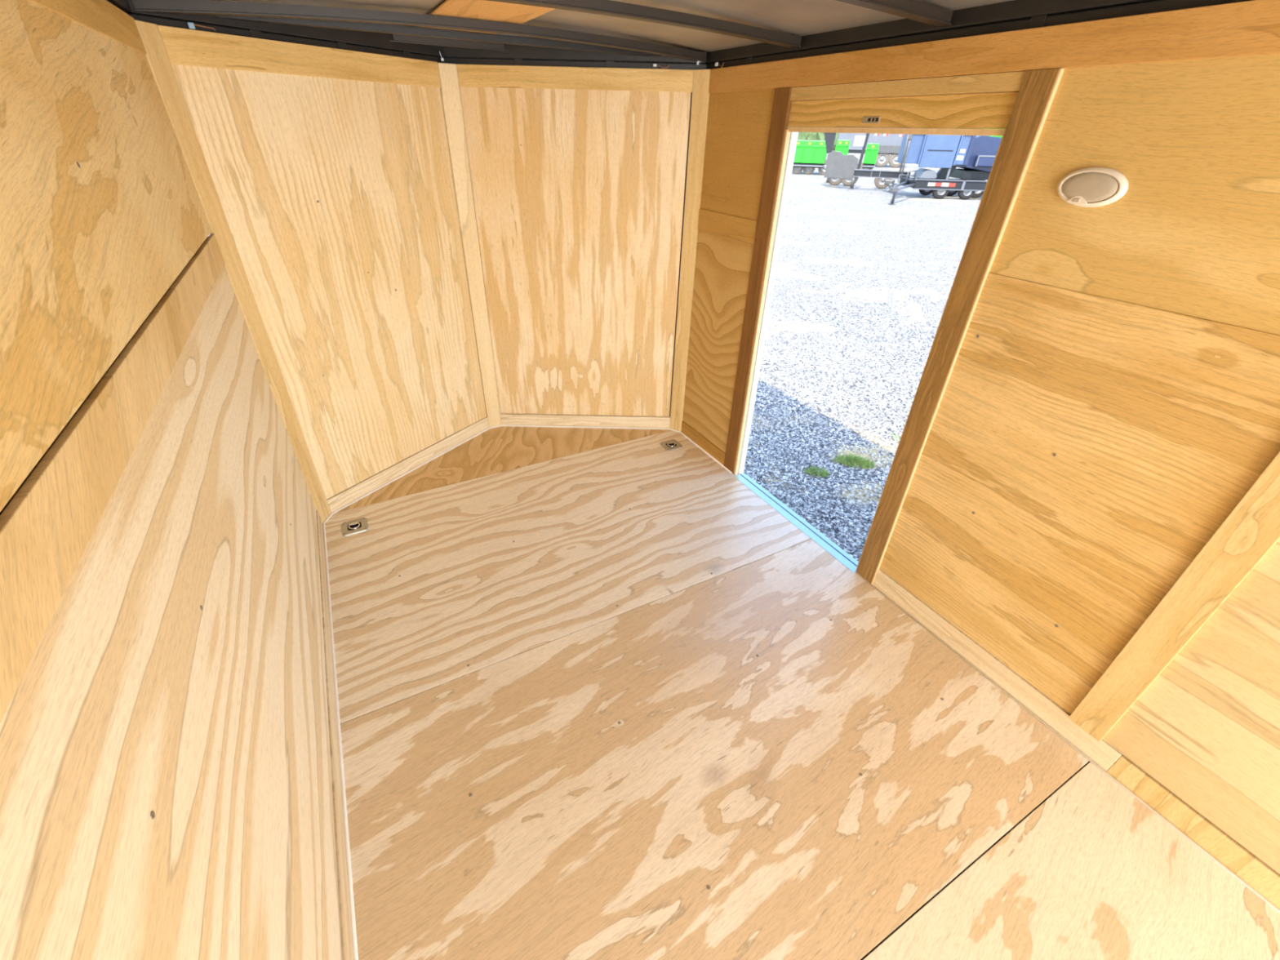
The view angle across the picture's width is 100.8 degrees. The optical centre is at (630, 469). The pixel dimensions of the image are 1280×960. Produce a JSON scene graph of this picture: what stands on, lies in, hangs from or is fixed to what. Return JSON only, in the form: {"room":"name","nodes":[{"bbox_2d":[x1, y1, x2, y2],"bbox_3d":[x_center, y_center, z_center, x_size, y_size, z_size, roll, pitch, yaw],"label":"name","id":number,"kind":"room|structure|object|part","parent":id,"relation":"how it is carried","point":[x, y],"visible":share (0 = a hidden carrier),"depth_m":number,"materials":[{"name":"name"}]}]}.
{"room":"cargo space","nodes":[
{"label":"cargo space","id":0,"kind":"room"},
{"bbox_2d":[0,0,342,959],"bbox_3d":[-0.320,0.679,0.195,0.058,1.990,5.120,-15,36,-24],"label":"wall","id":1,"kind":"structure","parent":0,"point":[166,784],"depth_m":0.80,"materials":[{"name":"beige wood"}]},
{"bbox_3d":[-0.271,0.179,-0.165,0.016,0.514,5.026,-15,36,-24],"label":"panel","id":2,"kind":"part","parent":1,"relation":"part of","materials":[{"name":"brown wood"}]},
{"bbox_3d":[-0.273,0.441,0.008,0.012,0.097,5.031,-15,36,-24],"label":"rail","id":3,"kind":"part","parent":1,"relation":"part of","materials":[{"name":"brown wood"}]},
{"bbox_2d":[106,0,133,14],"bbox_3d":[-0.311,-0.123,-0.305,0.052,0.110,5.150,-15,36,-24],"label":"trim","id":4,"kind":"structure","parent":1,"relation":"attached to","point":[123,5],"depth_m":1.49,"materials":[{"name":"black metal"}]},
{"bbox_2d":[134,19,331,523],"bbox_3d":[-1.459,-0.542,2.069,0.012,1.859,0.093,2,33,2],"label":"trim","id":5,"kind":"structure","parent":1,"relation":"attached to","point":[157,58],"depth_m":1.89,"materials":[{"name":"brown wood"}]},
{"bbox_2d":[315,510,353,959],"bbox_3d":[-0.298,1.447,0.652,0.016,0.085,5.031,-15,36,-24],"label":"baseboard","id":6,"kind":"structure","parent":1,"relation":"attached to","point":[347,950],"depth_m":1.50,"materials":[{"name":"brown wood"}]},
{"bbox_2d":[322,424,732,959],"bbox_3d":[0.470,1.088,1.315,2.052,0.010,5.636,-15,36,-24],"label":"trim","id":7,"kind":"structure","parent":1,"relation":"attached to","point":[340,753],"depth_m":1.83,"materials":[{"name":"beige wood"}]},
{"bbox_2d":[157,25,486,499],"bbox_3d":[-1.188,-0.820,2.501,0.058,1.990,1.121,20,37,26],"label":"wall","id":8,"kind":"structure","parent":0,"point":[330,169],"depth_m":2.29,"materials":[{"name":"beige wood"}]},
{"bbox_2d":[125,0,444,63],"bbox_3d":[-1.174,-1.614,1.989,0.052,0.110,1.221,20,37,26],"label":"trim","id":9,"kind":"structure","parent":8,"relation":"attached to","point":[373,42],"depth_m":1.93,"materials":[{"name":"black metal"}]},
{"bbox_2d":[187,22,215,31],"bbox_3d":[-1.367,-1.413,1.691,0.014,0.016,0.079,20,37,27],"label":"connector","id":10,"kind":"object","parent":9,"relation":"attached to","point":[191,25],"visible":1,"depth_m":1.67,"materials":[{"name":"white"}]},
{"bbox_2d":[326,417,488,512],"bbox_3d":[-1.190,-0.057,2.972,0.017,0.079,1.069,20,37,26],"label":"baseboard","id":11,"kind":"structure","parent":8,"relation":"attached to","point":[337,501],"depth_m":2.89,"materials":[{"name":"brown wood"}]},
{"bbox_2d":[456,57,693,426],"bbox_3d":[-0.272,-1.074,2.931,1.133,1.990,0.058,1,33,0],"label":"wall","id":12,"kind":"structure","parent":0,"point":[579,174],"depth_m":2.77,"materials":[{"name":"beige wood"}]},
{"bbox_2d":[437,62,502,427],"bbox_3d":[-0.848,-1.055,2.895,0.094,1.855,0.012,-16,36,-24],"label":"trim","id":13,"kind":"structure","parent":12,"relation":"attached to","point":[450,90],"depth_m":2.76,"materials":[{"name":"brown wood"}]},
{"bbox_2d":[443,44,708,77],"bbox_3d":[-0.249,-1.871,2.424,1.233,0.110,0.052,1,33,0],"label":"trim","id":14,"kind":"structure","parent":12,"relation":"attached to","point":[520,55],"depth_m":2.40,"materials":[{"name":"black metal"}]},
{"bbox_2d":[500,413,670,428],"bbox_3d":[-0.285,-0.309,3.396,1.081,0.081,0.016,1,33,0],"label":"baseboard","id":15,"kind":"structure","parent":12,"relation":"attached to","point":[508,419],"depth_m":3.39,"materials":[{"name":"brown wood"}]},
{"bbox_2d":[211,0,1012,52],"bbox_3d":[0.469,-0.590,0.325,2.170,0.068,5.840,-15,36,-24],"label":"ceiling","id":16,"kind":"structure","parent":0,"point":[799,18],"depth_m":1.76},
{"bbox_2d":[132,0,706,62],"bbox_3d":[-0.564,-1.628,1.967,2.039,0.064,0.040,-15,36,-24],"label":"ceiling beam","id":17,"kind":"structure","parent":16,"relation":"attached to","point":[211,7],"depth_m":1.83,"materials":[{"name":"metal"}]},
{"bbox_2d":[417,0,555,34],"bbox_3d":[-0.411,-1.501,1.707,0.330,0.006,1.450,-15,36,-24],"label":"board","id":18,"kind":"object","parent":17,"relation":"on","point":[483,10],"visible":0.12,"depth_m":1.80,"materials":[{"name":"brown wood"}]},
{"bbox_2d":[217,15,661,56],"bbox_3d":[-0.618,-1.681,2.054,1.840,0.025,0.030,-15,36,-24],"label":"crossbar","id":19,"kind":"object","parent":16,"relation":"attached to","point":[358,26],"visible":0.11,"depth_m":2.00,"materials":[{"name":"black metal"}]},
{"bbox_2d":[390,33,509,51],"bbox_3d":[-0.757,-1.855,2.298,0.975,0.038,0.040,-15,36,-24],"label":"brace","id":20,"kind":"object","parent":16,"relation":"attached to","point":[411,39],"visible":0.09,"depth_m":2.28,"materials":[{"name":"metal"}]},
{"bbox_2d":[485,0,801,48],"bbox_3d":[-0.282,-1.337,1.524,2.039,0.064,0.040,-15,36,-24],"label":"ceiling beam","id":21,"kind":"structure","parent":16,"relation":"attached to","point":[605,7],"depth_m":1.69,"materials":[{"name":"metal"}]},
{"bbox_2d":[835,0,953,26],"bbox_3d":[-0.001,-1.047,1.081,2.039,0.064,0.040,-15,36,-24],"label":"bow","id":22,"kind":"object","parent":16,"relation":"attached to","point":[914,10],"visible":1,"depth_m":1.43,"materials":[{"name":"metal"}]},
{"bbox_2d":[324,426,1279,959],"bbox_3d":[0.457,1.121,1.348,2.098,0.092,5.666,-15,36,-24],"label":"floor","id":23,"kind":"structure","parent":0,"point":[599,698],"depth_m":1.62,"materials":[{"name":"brown wood"}]},
{"bbox_2d":[341,517,368,536],"bbox_3d":[-1.312,0.270,2.519,0.114,0.012,0.110,-15,36,-24],"label":"ring","id":24,"kind":"object","parent":23,"relation":"on","point":[359,525],"visible":1,"depth_m":2.52,"materials":[{"name":"metal"}]},
{"bbox_2d":[659,439,682,451],"bbox_3d":[0.252,-0.151,3.233,0.114,0.012,0.110,-15,36,-24],"label":"ring","id":25,"kind":"object","parent":23,"relation":"on","point":[669,445],"visible":1,"depth_m":3.23,"materials":[{"name":"metal"}]},
{"bbox_2d":[682,0,1279,874],"bbox_3d":[1.538,0.176,1.046,0.058,1.990,5.120,-15,36,-24],"label":"wall","id":26,"kind":"structure","parent":0,"point":[1111,397],"depth_m":1.38,"materials":[{"name":"brown wood"}]},
{"bbox_2d":[669,69,710,431],"bbox_3d":[0.311,-1.032,2.901,0.092,1.855,0.012,19,37,25],"label":"trim","id":27,"kind":"structure","parent":26,"relation":"attached to","point":[700,95],"depth_m":2.77,"materials":[{"name":"brown wood"}]},
{"bbox_2d":[680,420,725,465],"bbox_3d":[0.440,-0.162,3.193,0.016,0.080,0.457,-15,36,-24],"label":"baseboard","id":28,"kind":"structure","parent":26,"relation":"attached to","point":[686,429],"depth_m":3.17,"materials":[{"name":"brown wood"}]},
{"bbox_3d":[0.461,-0.672,2.857,0.018,1.137,0.475,-15,36,-24],"label":"forward panel","id":29,"kind":"part","parent":26,"relation":"part of","materials":[{"name":"brown wood"}]},
{"bbox_3d":[0.462,-1.174,2.542,0.012,0.091,0.459,-15,36,-24],"label":"forward rail","id":30,"kind":"part","parent":26,"relation":"part of","materials":[{"name":"brown wood"}]},
{"bbox_3d":[0.480,-1.416,2.382,0.018,0.528,0.477,-15,36,-24],"label":"forward panel","id":31,"kind":"part","parent":26,"relation":"part of","materials":[{"name":"brown wood"}]},
{"bbox_2d":[723,87,791,474],"bbox_3d":[0.582,-0.739,2.534,0.017,1.768,0.090,-15,36,-24],"label":"trim","id":32,"kind":"structure","parent":26,"relation":"attached to","point":[781,106],"depth_m":2.39,"materials":[{"name":"brown wood"}]},
{"bbox_2d":[733,71,1026,573],"bbox_3d":[0.828,-0.492,2.196,0.078,1.807,0.880,-15,36,-24],"label":"door frame","id":33,"kind":"structure","parent":26,"relation":"in","point":[946,113],"depth_m":1.80,"materials":[{"name":"brown wood"}]},
{"bbox_3d":[0.640,-0.658,2.554,0.034,1.673,0.012,-15,36,-24],"label":"jamb frame","id":34,"kind":"part","parent":33,"relation":"part of","materials":[{"name":"white paint"}]},
{"bbox_3d":[0.813,-1.178,1.785,0.002,0.019,0.072,-15,36,-24],"label":"strike plate","id":35,"kind":"part","parent":33,"relation":"part of","materials":[{"name":"metal"}]},
{"bbox_2d":[856,68,1064,584],"bbox_3d":[1.036,-0.270,1.819,0.018,1.768,0.087,-15,36,-24],"label":"trim","id":36,"kind":"structure","parent":26,"relation":"attached to","point":[1037,90],"depth_m":1.63,"materials":[{"name":"brown wood"}]},
{"bbox_2d":[704,0,1252,69],"bbox_3d":[1.552,-0.627,0.548,0.052,0.110,5.150,-15,36,-24],"label":"ceiling beam","id":37,"kind":"structure","parent":26,"relation":"attached to","point":[1014,15],"depth_m":1.48,"materials":[{"name":"black metal"}]},
{"bbox_2d":[854,568,1279,913],"bbox_3d":[1.874,1.313,0.933,0.016,0.091,3.538,-15,36,-24],"label":"baseboard","id":38,"kind":"structure","parent":26,"relation":"attached to","point":[1101,753],"depth_m":1.60,"materials":[{"name":"brown wood"}]},
{"bbox_3d":[1.246,0.104,1.606,0.019,1.188,0.810,-15,36,-24],"label":"panel","id":39,"kind":"part","parent":26,"relation":"part of","materials":[{"name":"brown wood"}]},
{"bbox_2d":[1057,166,1128,207],"bbox_3d":[1.142,-0.700,1.315,0.022,0.089,0.153,-15,36,-24],"label":"dome light","id":40,"kind":"object","parent":26,"relation":"attached to","point":[1095,186],"visible":1,"depth_m":1.30,"materials":[{"name":"beige plastic"}]},
{"bbox_3d":[1.908,0.058,0.141,0.017,0.536,3.551,-15,36,-24],"label":"panel","id":41,"kind":"part","parent":26,"relation":"part of","materials":[{"name":"brown wood"}]},
{"bbox_2d":[1068,451,1279,742],"bbox_3d":[1.418,0.095,1.179,0.016,1.676,0.087,-15,36,-24],"label":"trim","id":42,"kind":"structure","parent":26,"relation":"attached to","point":[1252,528],"depth_m":1.33,"materials":[{"name":"brown wood"}]},
{"bbox_3d":[2.078,0.964,0.295,0.020,1.188,2.741,-15,36,-24],"label":"panel","id":43,"kind":"part","parent":26,"relation":"part of","materials":[{"name":"brown wood"}]},
{"label":"outside","id":44,"kind":"structure","parent":0,"visible":0},
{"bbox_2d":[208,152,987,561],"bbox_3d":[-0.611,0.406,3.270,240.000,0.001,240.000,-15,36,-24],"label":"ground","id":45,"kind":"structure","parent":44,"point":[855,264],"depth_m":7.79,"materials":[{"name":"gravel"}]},
{"bbox_2d":[792,139,826,175],"bbox_3d":[11.319,-19.346,32.851,2.620,1.800,1.600,12,34,17],"label":"trailer","id":46,"kind":"object","parent":45,"relation":"on","point":[810,155],"visible":0.77,"depth_m":32.30,"materials":[{"name":"green paint"}]},
{"bbox_3d":[10.840,-19.541,32.006,2.070,0.060,0.080,12,34,17],"label":"rail","id":47,"kind":"part","parent":46,"relation":"part of","materials":[{"name":"green metal"}]},
{"bbox_2d":[804,465,830,477],"bbox_3d":[1.388,0.002,3.914,0.178,0.063,0.127,3,33,2],"label":"grass tuft","id":48,"kind":"object","parent":45,"relation":"on","point":[823,473],"visible":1,"depth_m":3.91,"materials":[{"name":"green plant"}]},
{"bbox_2d":[735,307,923,559],"bbox_3d":[1.350,-0.962,5.468,3.624,0.024,6.140,-15,36,-24],"label":"gravel","id":49,"kind":"object","parent":45,"relation":"on","point":[780,491],"visible":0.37,"depth_m":4.39,"materials":[{"name":"gravel"}]},
{"bbox_2d":[835,139,850,155],"bbox_3d":[13.372,-19.706,33.431,1.540,1.860,1.600,12,34,17],"label":"trailer","id":50,"kind":"object","parent":45,"relation":"on","point":[842,145],"visible":0.22,"depth_m":32.56,"materials":[{"name":"green paint"}]},
{"bbox_2d":[833,453,875,468],"bbox_3d":[1.714,-0.085,4.038,0.314,0.089,0.164,7,33,9],"label":"grass tuft","id":51,"kind":"object","parent":45,"relation":"on","point":[852,459],"visible":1,"depth_m":4.03,"materials":[{"name":"green plant"}]},
{"bbox_2d":[823,132,911,190],"bbox_3d":[10.468,-14.432,24.444,3.532,2.635,5.686,-6,33,-11],"label":"trailer","id":52,"kind":"object","parent":45,"relation":"on","point":[840,167],"visible":0.91,"depth_m":24.07,"materials":[{"name":"metal"}]},
{"bbox_3d":[9.012,-14.933,24.090,0.557,0.967,0.240,15,35,20],"label":"gooseneck arm","id":53,"kind":"part","parent":52,"relation":"part of","materials":[{"name":"black paint"}]},
{"bbox_3d":[9.661,-13.898,24.178,1.380,1.080,0.050,15,35,20],"label":"steel plate","id":54,"kind":"part","parent":52,"relation":"part of","materials":[{"name":"grey metal"}]},
{"bbox_3d":[10.247,-13.191,24.330,0.129,0.530,0.129,2,33,2],"label":"jack leg","id":55,"kind":"part","parent":52,"relation":"part of","materials":[{"name":"metal"}]},
{"bbox_3d":[10.414,-14.315,23.531,0.229,1.850,0.140,15,35,20],"label":"upright post","id":56,"kind":"part","parent":52,"relation":"part of","materials":[{"name":"grey metal"}]},
{"bbox_2d":[859,142,879,169],"bbox_3d":[14.872,-19.317,33.007,0.910,1.720,1.600,12,34,17],"label":"trailer","id":57,"kind":"object","parent":45,"relation":"on","point":[872,150],"visible":0.8,"depth_m":32.34,"materials":[{"name":"green paint"}]},
{"bbox_2d":[835,127,903,167],"bbox_3d":[19.529,-26.278,42.479,5.500,3.400,2.500,10,34,14],"label":"trailer","id":58,"kind":"object","parent":45,"relation":"on","point":[889,144],"visible":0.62,"depth_m":41.75,"materials":[{"name":"grey paint"}]},
{"bbox_2d":[797,126,979,151],"bbox_3d":[28.764,-51.467,78.988,70.440,9.259,69.819,-15,36,-24],"label":"tree line","id":59,"kind":"object","parent":45,"relation":"on","point":[802,135],"visible":0.02,"depth_m":83.62,"materials":[{"name":"green plant"}]},
{"bbox_2d":[888,432,900,441],"bbox_3d":[2.228,-0.266,4.391,0.092,0.032,0.180,-5,33,-10],"label":"grass tuft","id":60,"kind":"object","parent":45,"relation":"on","point":[894,437],"visible":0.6,"depth_m":4.41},
{"bbox_2d":[888,133,987,204],"bbox_3d":[11.771,-12.047,20.920,6.872,2.402,3.186,-14,36,-23],"label":"trailer","id":61,"kind":"object","parent":45,"relation":"on","point":[942,152],"visible":0.9,"depth_m":20.77,"materials":[{"name":"blue metal"}]},
{"bbox_3d":[10.909,-11.536,20.837,1.112,0.398,0.111,-17,37,-27],"label":"safety rail","id":62,"kind":"part","parent":61,"relation":"part of","materials":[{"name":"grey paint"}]},
{"bbox_3d":[12.028,-12.363,20.590,1.260,1.100,0.100,3,33,3],"label":"panel","id":63,"kind":"part","parent":61,"relation":"part of","materials":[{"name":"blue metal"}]},
{"bbox_3d":[13.165,-11.825,21.923,3.300,0.280,1.720,3,33,3],"label":"frame","id":64,"kind":"part","parent":61,"relation":"part of","materials":[{"name":"black paint"}]},
{"bbox_3d":[12.955,-11.370,21.178,3.600,0.370,0.050,3,33,3],"label":"frame rail","id":65,"kind":"part","parent":61,"relation":"part of","materials":[{"name":"black metal"}]},
{"bbox_3d":[12.624,-11.736,20.978,0.080,0.450,0.040,3,33,3],"label":"frame post","id":66,"kind":"part","parent":61,"relation":"part of","materials":[{"name":"grey metal"}]},
{"bbox_3d":[13.324,-11.363,21.153,0.100,0.340,0.050,3,33,3],"label":"frame post","id":67,"kind":"part","parent":61,"relation":"part of","materials":[{"name":"grey metal"}]},
{"bbox_3d":[13.171,-12.407,20.552,0.140,1.060,0.160,3,33,3],"label":"corner post","id":68,"kind":"part","parent":61,"relation":"part of","materials":[{"name":"blue metal"}]},
{"bbox_2d":[949,135,1001,198],"bbox_3d":[14.361,-11.938,21.015,2.037,2.218,4.320,3,33,3],"label":"trailer","id":69,"kind":"object","parent":45,"relation":"on","point":[984,148],"visible":0.38,"depth_m":20.86,"materials":[{"name":"blue paint"}]},
{"bbox_3d":[14.083,-12.065,20.719,0.980,0.380,0.020,3,33,3],"label":"toolbox trim","id":70,"kind":"part","parent":69,"relation":"part of","materials":[{"name":"grey paint"}]}
]}

